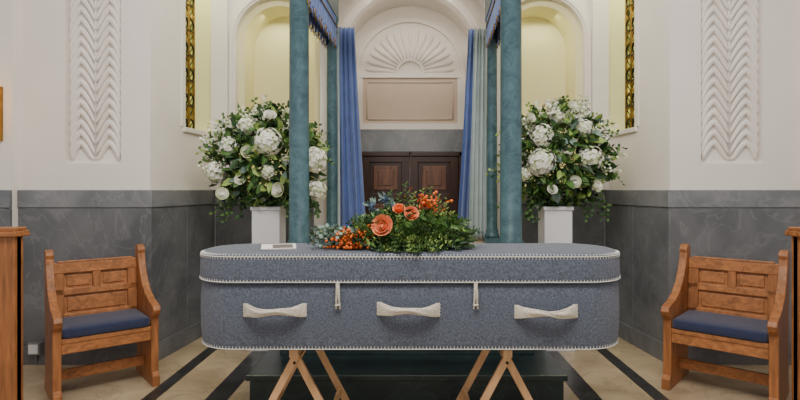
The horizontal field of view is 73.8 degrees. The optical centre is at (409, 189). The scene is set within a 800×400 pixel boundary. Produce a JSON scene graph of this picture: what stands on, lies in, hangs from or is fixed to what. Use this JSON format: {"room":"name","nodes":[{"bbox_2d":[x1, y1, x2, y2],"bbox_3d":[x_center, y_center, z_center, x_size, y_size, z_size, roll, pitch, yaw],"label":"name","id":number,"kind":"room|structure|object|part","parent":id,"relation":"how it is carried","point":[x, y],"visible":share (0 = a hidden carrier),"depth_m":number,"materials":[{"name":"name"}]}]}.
{"room":"funeral chapel","nodes":[
{"label":"funeral chapel","id":0,"kind":"room"},
{"bbox_2d":[0,0,149,226],"bbox_3d":[-3.475,-0.800,4.130,3.050,4.200,0.400,0,0,0],"label":"wall","id":1,"kind":"structure","parent":0,"point":[75,74],"depth_m":4.00,"materials":[{"name":"white paint"}]},
{"bbox_2d":[0,86,2,140],"bbox_3d":[-3.050,-0.570,3.840,0.160,0.420,0.180,0,0,0],"label":"picture frame","id":2,"kind":"object","parent":1,"relation":"attached to","point":[1,88],"visible":1,"depth_m":3.92,"materials":[{"name":"metal"}]},
{"bbox_2d":[27,342,43,362],"bbox_3d":[-2.778,1.205,3.951,0.090,0.150,0.052,0,0,0],"label":"electrical socket","id":3,"kind":"object","parent":1,"relation":"attached to","point":[33,348],"visible":1,"depth_m":3.93,"materials":[{"name":"grey plastic"}]},
{"bbox_2d":[0,190,148,364],"bbox_3d":[-3.475,0.650,3.947,3.047,1.300,0.104,0,0,0],"label":"wall paneling","id":4,"kind":"structure","parent":1,"relation":"attached to","point":[71,233],"depth_m":3.98,"materials":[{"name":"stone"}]},
{"bbox_2d":[150,0,210,207],"bbox_3d":[-2.098,-0.800,4.518,0.398,4.200,1.008,0,0,6],"label":"wall","id":5,"kind":"structure","parent":0,"point":[174,161],"depth_m":4.25,"materials":[{"name":"white paint"}]},
{"bbox_2d":[148,190,214,359],"bbox_3d":[-1.884,0.650,4.482,0.035,1.300,1.043,0,0,6],"label":"trim","id":6,"kind":"structure","parent":5,"relation":"attached to","point":[178,235],"depth_m":4.36,"materials":[{"name":"stone"}]},
{"bbox_2d":[181,0,228,189],"bbox_3d":[-1.875,-1.450,4.715,0.405,2.900,0.600,0,0,6],"label":"window","id":7,"kind":"structure","parent":5,"relation":"in","point":[190,7],"depth_m":4.95,"materials":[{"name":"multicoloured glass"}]},
{"bbox_2d":[215,0,319,240],"bbox_3d":[-1.545,-0.800,5.242,1.510,4.200,0.515,0,0,0],"label":"wall","id":8,"kind":"structure","parent":0,"point":[258,29],"depth_m":5.26,"materials":[{"name":"white paint"}]},
{"bbox_2d":[215,190,313,246],"bbox_3d":[-1.360,0.650,4.982,0.920,1.300,0.035,0,0,0],"label":"trim","id":9,"kind":"structure","parent":8,"relation":"attached to","point":[232,231],"depth_m":4.98,"materials":[{"name":"stone"}]},
{"bbox_2d":[23,337,791,399],"bbox_3d":[0.000,1.350,1.800,10.000,0.100,9.600,0,0,0],"label":"floor","id":10,"kind":"structure","parent":0,"point":[610,383],"depth_m":3.62,"materials":[{"name":"stone"}]},
{"bbox_2d":[0,227,29,399],"bbox_3d":[-2.650,0.755,3.000,0.940,1.090,0.120,0,0,0],"label":"wooden pew","id":11,"kind":"object","parent":10,"relation":"on","point":[11,238],"visible":1,"depth_m":2.96,"materials":[{"name":"brown wood"}]},
{"bbox_2d":[44,244,160,399],"bbox_3d":[-2.035,0.847,3.526,0.594,0.907,0.494,0,0,-40],"label":"wooden chair","id":12,"kind":"object","parent":10,"relation":"on","point":[90,304],"visible":1,"depth_m":3.54,"materials":[{"name":"brown wood"}]},
{"bbox_2d":[249,206,285,350],"bbox_3d":[-1.168,0.718,4.420,0.260,1.165,0.260,0,0,0],"label":"pedestal","id":13,"kind":"object","parent":10,"relation":"on","point":[268,223],"visible":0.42,"depth_m":4.31,"materials":[{"name":"white paint"}]},
{"bbox_2d":[195,95,335,223],"bbox_3d":[-1.169,-0.245,4.390,1.106,1.040,0.671,0,0,6],"label":"flower arrangement","id":14,"kind":"object","parent":13,"relation":"on","point":[257,129],"visible":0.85,"depth_m":4.21,"materials":[{"name":"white plant"}]},
{"bbox_2d":[269,350,348,399],"bbox_3d":[-0.565,1.032,2.820,0.520,0.526,0.469,0,0,0],"label":"trestle","id":15,"kind":"object","parent":10,"relation":"on","point":[296,361],"visible":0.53,"depth_m":2.63,"materials":[{"name":"brown wood"}]},
{"bbox_2d":[141,347,668,399],"bbox_3d":[-0.025,1.298,1.965,3.750,0.003,5.930,0,0,0],"label":"trim","id":16,"kind":"structure","parent":10,"relation":"in","point":[577,384],"depth_m":3.67,"materials":[{"name":"black stone"}]},
{"bbox_2d":[287,0,523,242],"bbox_3d":[-0.030,-0.710,4.273,1.709,2.380,1.274,0,0,0],"label":"canopy","id":17,"kind":"object","parent":10,"relation":"on","point":[503,18],"visible":0.86,"depth_m":3.71,"materials":[{"name":"green stone"}]},
{"bbox_2d":[337,28,339,225],"bbox_3d":[-0.697,-0.525,4.941,0.100,1.950,0.048,0,0,9],"label":"curtain","id":18,"kind":"object","parent":17,"relation":"hanging from","point":[338,112],"visible":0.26,"depth_m":4.93,"materials":[{"name":"fabric"}]},
{"bbox_2d":[458,28,480,226],"bbox_3d":[0.569,-0.555,5.162,0.238,2.010,0.081,0,0,0],"label":"curtain","id":19,"kind":"object","parent":17,"relation":"hanging from","point":[464,194],"visible":0.48,"depth_m":5.17,"materials":[{"name":"blue fabric"}]},
{"bbox_2d":[469,28,486,238],"bbox_3d":[0.629,-0.525,4.963,0.179,1.950,0.046,0,0,0],"label":"curtain","id":20,"kind":"object","parent":17,"relation":"hanging from","point":[478,169],"visible":0.97,"depth_m":4.96,"materials":[{"name":"fabric"}]},
{"bbox_2d":[245,238,567,399],"bbox_3d":[-0.020,0.890,4.660,1.940,0.820,2.920,0,0,0],"label":"plinth","id":21,"kind":"object","parent":10,"relation":"on","point":[363,374],"visible":0.17,"depth_m":3.22,"materials":[{"name":"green stone"}]},
{"bbox_2d":[456,350,532,399],"bbox_3d":[0.475,1.032,2.820,0.520,0.526,0.469,0,0,0],"label":"trestle","id":22,"kind":"object","parent":10,"relation":"on","point":[506,361],"visible":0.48,"depth_m":2.63,"materials":[{"name":"brown wood"}]},
{"bbox_2d":[199,243,620,349],"bbox_3d":[0.000,0.531,2.775,2.144,0.475,0.599,0,0,0],"label":"coffin","id":23,"kind":"object","parent":22,"relation":"on","point":[484,296],"visible":0.97,"depth_m":2.53,"materials":[{"name":"grey fabric"}]},
{"bbox_3d":[-0.641,0.569,2.507,0.306,0.067,0.063,0,0,0],"label":"handle","id":24,"kind":"part","parent":23,"relation":"part of","materials":[{"name":"beige fabric"}]},
{"bbox_2d":[261,243,295,249],"bbox_3d":[-0.665,0.287,2.700,0.170,0.018,0.110,0,0,-14],"label":"booklet","id":25,"kind":"object","parent":23,"relation":"on","point":[293,245],"visible":1,"depth_m":2.69,"materials":[{"name":"paper"}]},
{"bbox_2d":[307,181,482,251],"bbox_3d":[-0.079,0.124,2.702,0.901,0.338,0.427,0,0,6],"label":"flower","id":26,"kind":"object","parent":23,"relation":"on","point":[392,227],"visible":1,"depth_m":2.63,"materials":[{"name":"green plant"}]},
{"bbox_3d":[-0.007,0.565,2.507,0.306,0.072,0.062,0,0,0],"label":"handle","id":27,"kind":"part","parent":23,"relation":"part of","materials":[{"name":"beige fabric"}]},
{"bbox_3d":[0.000,0.371,2.800,2.138,0.155,0.542,0,0,0],"label":"lid","id":28,"kind":"part","parent":23,"relation":"part of","materials":[{"name":"grey fabric"}]},
{"bbox_3d":[0.646,0.575,2.507,0.306,0.070,0.061,0,0,0],"label":"handle","id":29,"kind":"part","parent":23,"relation":"part of","materials":[{"name":"beige fabric"}]},
{"bbox_2d":[537,206,574,350],"bbox_3d":[1.201,0.718,4.420,0.260,1.165,0.260,0,0,0],"label":"pedestal","id":30,"kind":"object","parent":10,"relation":"on","point":[555,222],"visible":0.37,"depth_m":4.31,"materials":[{"name":"white paint"}]},
{"bbox_2d":[486,92,627,222],"bbox_3d":[1.208,-0.256,4.405,1.116,1.034,0.721,0,0,-6],"label":"flower arrangement","id":31,"kind":"object","parent":30,"relation":"on","point":[593,151],"visible":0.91,"depth_m":4.21,"materials":[{"name":"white plant"}]},
{"bbox_2d":[661,244,789,399],"bbox_3d":[2.036,0.842,3.446,0.632,0.916,0.519,0,0,42],"label":"wooden chair","id":32,"kind":"object","parent":10,"relation":"on","point":[736,306],"visible":1,"depth_m":3.47,"materials":[{"name":"brown wood"}]},
{"bbox_2d":[785,227,799,399],"bbox_3d":[2.620,0.755,3.000,0.940,1.090,0.120,0,0,0],"label":"wooden pew","id":33,"kind":"object","parent":10,"relation":"on","point":[794,232],"visible":1,"depth_m":3.00,"materials":[{"name":"brown wood"}]},
{"bbox_2d":[320,0,499,236],"bbox_3d":[0.000,-0.800,5.577,1.680,4.200,1.245,0,0,0],"label":"wall","id":34,"kind":"structure","parent":0,"point":[466,14],"depth_m":5.42,"materials":[{"name":"white paint"}]},
{"bbox_2d":[339,27,364,226],"bbox_3d":[-0.560,-0.555,5.123,0.287,2.010,0.074,0,0,0],"label":"curtain","id":35,"kind":"object","parent":34,"relation":"hanging from","point":[351,170],"visible":0.87,"depth_m":5.12,"materials":[{"name":"blue fabric"}]},
{"bbox_2d":[355,6,467,128],"bbox_3d":[0.000,-0.800,6.277,1.680,4.200,0.245,0,0,0],"label":"wall","id":36,"kind":"structure","parent":0,"point":[411,61],"depth_m":6.19,"materials":[{"name":"white paint"}]},
{"bbox_2d":[362,152,409,214],"bbox_3d":[-0.304,0.018,6.149,0.601,0.905,0.093,0,0,0],"label":"door","id":37,"kind":"structure","parent":36,"relation":"in","point":[385,172],"depth_m":6.15,"materials":[{"name":"brown wood"}]},
{"bbox_2d":[360,129,462,151],"bbox_3d":[0.000,0.300,5.590,1.540,2.000,1.220,0,0,0],"label":"trim","id":38,"kind":"structure","parent":36,"relation":"attached to","point":[372,140],"depth_m":6.14,"materials":[{"name":"grey stone"}]},
{"bbox_2d":[410,152,461,219],"bbox_3d":[0.304,0.018,6.149,0.601,0.905,0.093,0,0,0],"label":"door","id":39,"kind":"structure","parent":36,"relation":"in","point":[439,170],"depth_m":6.15,"materials":[{"name":"brown wood"}]},
{"bbox_2d":[522,0,604,204],"bbox_3d":[1.545,-0.800,5.242,1.510,4.200,0.515,0,0,0],"label":"wall","id":40,"kind":"structure","parent":0,"point":[556,34],"depth_m":5.39,"materials":[{"name":"white paint"}]},
{"bbox_2d":[522,190,604,246],"bbox_3d":[1.360,0.650,4.982,0.920,1.300,0.035,0,0,0],"label":"trim","id":41,"kind":"structure","parent":40,"relation":"attached to","point":[591,232],"depth_m":4.98,"materials":[{"name":"stone"}]},
{"bbox_2d":[609,0,669,207],"bbox_3d":[2.098,-0.800,4.518,0.398,4.200,1.008,0,0,-6],"label":"wall","id":42,"kind":"structure","parent":0,"point":[646,166],"depth_m":4.25,"materials":[{"name":"white paint"}]},
{"bbox_2d":[591,0,638,189],"bbox_3d":[1.875,-1.450,4.715,0.405,2.900,0.600,0,0,-6],"label":"window","id":43,"kind":"structure","parent":42,"relation":"in","point":[629,7],"depth_m":4.95,"materials":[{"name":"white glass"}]},
{"bbox_2d":[605,190,671,361],"bbox_3d":[1.884,0.650,4.482,0.035,1.300,1.043,0,0,-6],"label":"wall paneling","id":44,"kind":"structure","parent":42,"relation":"attached to","point":[641,235],"depth_m":4.36,"materials":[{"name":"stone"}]},
{"bbox_2d":[670,0,799,207],"bbox_3d":[3.475,-0.800,4.130,3.050,4.200,0.400,0,0,0],"label":"wall","id":45,"kind":"structure","parent":0,"point":[735,64],"depth_m":4.00,"materials":[{"name":"white paint"}]},
{"bbox_2d":[671,190,799,364],"bbox_3d":[3.475,0.650,3.947,3.047,1.300,0.104,0,0,0],"label":"wall paneling","id":46,"kind":"structure","parent":45,"relation":"attached to","point":[758,234],"depth_m":3.98,"materials":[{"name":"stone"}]}
]}

